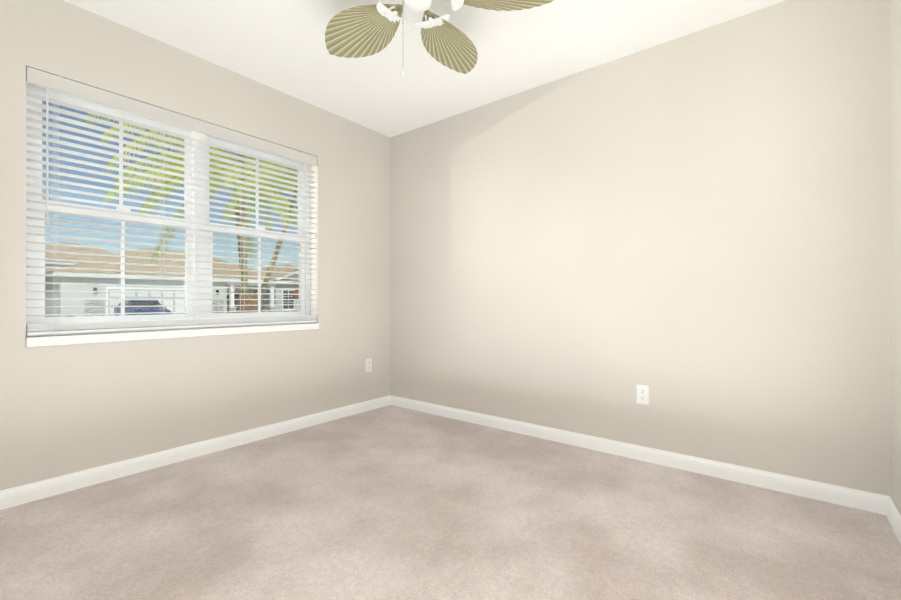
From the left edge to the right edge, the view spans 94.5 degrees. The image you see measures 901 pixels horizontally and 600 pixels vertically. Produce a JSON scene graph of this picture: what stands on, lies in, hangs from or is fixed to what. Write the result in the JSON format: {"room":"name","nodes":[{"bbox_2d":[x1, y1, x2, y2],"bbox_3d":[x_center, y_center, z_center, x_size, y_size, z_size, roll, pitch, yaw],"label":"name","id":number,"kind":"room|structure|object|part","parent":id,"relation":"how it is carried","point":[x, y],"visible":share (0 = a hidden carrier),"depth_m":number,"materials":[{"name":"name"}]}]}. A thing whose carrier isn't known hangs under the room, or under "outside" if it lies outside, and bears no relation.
{"room":"empty bedroom","nodes":[
{"label":"empty bedroom","id":0,"kind":"room"},
{"bbox_2d":[0,0,389,490],"bbox_3d":[-1.618,-0.267,2.613,0.200,2.438,3.440,0,0,38],"label":"wall","id":1,"kind":"structure","parent":0,"point":[68,409],"depth_m":2.47,"materials":[{"name":"paint"}]},
{"bbox_2d":[26,83,309,330],"bbox_3d":[-1.616,-0.465,2.667,0.076,1.285,1.585,0,0,38],"label":"window","id":2,"kind":"structure","parent":1,"relation":"in","point":[52,94],"depth_m":2.53,"materials":[{"name":"white plastic"}]},
{"bbox_2d":[26,67,316,336],"bbox_3d":[-1.533,-0.465,2.603,0.078,1.282,1.577,0,0,38],"label":"window blinds","id":3,"kind":"object","parent":2,"relation":"attached to","point":[47,81],"visible":0.94,"depth_m":2.39,"materials":[{"name":"white plastic"}]},
{"bbox_3d":[-1.536,0.146,2.605,0.052,0.061,1.573,0,0,38],"label":"rail","id":4,"kind":"part","parent":3,"relation":"part of","materials":[{"name":"white plastic"}]},
{"bbox_2d":[26,323,318,346],"bbox_3d":[-1.544,0.200,2.611,0.118,0.045,1.585,0,0,38],"label":"window sill","id":5,"kind":"structure","parent":1,"relation":"attached to","point":[39,341],"depth_m":2.36,"materials":[{"name":"white wood"}]},
{"bbox_2d":[0,395,391,509],"bbox_3d":[-1.534,0.911,2.546,0.014,0.083,3.200,0,0,38],"label":"baseboard","id":6,"kind":"structure","parent":1,"relation":"attached to","point":[22,494],"depth_m":2.39,"materials":[{"name":"white wood"}]},
{"bbox_2d":[366,358,371,371],"bbox_3d":[-0.706,0.563,3.604,0.007,0.114,0.070,0,0,38],"label":"electrical outlet","id":7,"kind":"object","parent":1,"relation":"attached to","point":[368,364],"visible":1,"depth_m":3.60,"materials":[{"name":"white plastic"}]},
{"bbox_2d":[63,0,785,137],"bbox_3d":[-0.323,-1.561,1.594,3.496,0.150,3.440,0,0,38],"label":"ceiling","id":8,"kind":"structure","parent":0,"point":[279,45],"depth_m":2.41,"materials":[{"name":"white paint"}]},
{"bbox_2d":[325,0,553,77],"bbox_3d":[-0.182,-1.216,1.805,1.139,0.541,1.189,0,0,38],"label":"ceiling fan","id":9,"kind":"object","parent":8,"relation":"hanging from","point":[361,31],"visible":1,"depth_m":1.99,"materials":[{"name":"white"}]},
{"bbox_2d":[0,405,900,599],"bbox_3d":[-0.323,1.027,1.593,3.496,0.150,3.440,0,0,38],"label":"floor","id":10,"kind":"structure","parent":0,"point":[390,502],"depth_m":1.73,"materials":[{"name":"carpet"}]},
{"bbox_2d":[390,0,889,495],"bbox_3d":[0.782,-0.267,2.837,3.296,2.438,0.120,0,0,38],"label":"wall","id":11,"kind":"structure","parent":0,"point":[692,231],"depth_m":2.35,"materials":[{"name":"paint"}]},
{"bbox_2d":[392,396,879,513],"bbox_3d":[0.692,0.911,2.822,3.120,0.083,0.014,0,0,38],"label":"baseboard","id":12,"kind":"structure","parent":11,"relation":"attached to","point":[806,488],"depth_m":2.36,"materials":[{"name":"white wood"}]},
{"bbox_2d":[636,384,648,404],"bbox_3d":[1.141,0.562,2.473,0.070,0.114,0.007,0,0,38],"label":"electrical outlet","id":13,"kind":"object","parent":11,"relation":"attached to","point":[642,394],"visible":1,"depth_m":2.47,"materials":[{"name":"white plastic"}]},
{"bbox_2d":[890,0,900,514],"bbox_3d":[0.967,-0.268,0.503,0.120,2.438,3.320,0,0,38],"label":"wall","id":14,"kind":"structure","parent":0,"point":[895,250],"depth_m":1.76,"materials":[{"name":"paint"}]},
{"bbox_2d":[880,494,900,543],"bbox_3d":[0.951,0.910,0.591,0.014,0.083,3.200,0,0,38],"label":"baseboard","id":15,"kind":"structure","parent":14,"relation":"attached to","point":[888,508],"depth_m":1.77,"materials":[{"name":"white wood"}]},
{"label":"outside","id":16,"kind":"structure","parent":0,"visible":0},
{"bbox_3d":[-63.429,1.626,53.267,280.000,0.300,300.000,0,0,38],"label":"ground","id":17,"kind":"structure","parent":16,"visible":0},
{"bbox_2d":[45,242,114,271],"bbox_3d":[-37.796,-2.120,41.376,11.900,7.178,12.900,0,0,38],"label":"house","id":18,"kind":"structure","parent":17,"relation":"on","point":[63,255],"depth_m":38.73,"materials":[{"name":"brown tile"}]},
{"bbox_2d":[45,248,298,316],"bbox_3d":[-19.874,-1.209,34.721,11.500,5.348,21.200,0,0,38],"label":"house","id":19,"kind":"structure","parent":17,"relation":"on","point":[92,295],"depth_m":27.25,"materials":[{"name":"white paint"}]},
{"bbox_2d":[80,113,296,312],"bbox_3d":[-3.848,-1.219,9.019,6.011,5.349,6.590,0,0,38],"label":"palm tree","id":20,"kind":"object","parent":17,"relation":"on","point":[247,296],"depth_m":8.16,"materials":[{"name":"green plant"}]},
{"bbox_2d":[292,290,298,298],"bbox_3d":[-10.937,0.175,31.077,1.273,2.585,1.903,0,0,38],"label":"tree","id":21,"kind":"object","parent":17,"relation":"on","point":[295,292],"depth_m":30.36,"materials":[{"name":"brown plant"}]},
{"bbox_3d":[-15.563,1.398,15.616,19.600,0.120,300.000,0,0,38],"label":"paving","id":22,"kind":"object","parent":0,"visible":0},
{"bbox_2d":[114,300,171,315],"bbox_3d":[-17.947,0.697,24.299,4.615,1.458,2.040,0,0,38],"label":"car","id":23,"kind":"object","parent":22,"relation":"on","point":[140,309],"depth_m":23.60,"materials":[{"name":"blue paint"}]}
]}

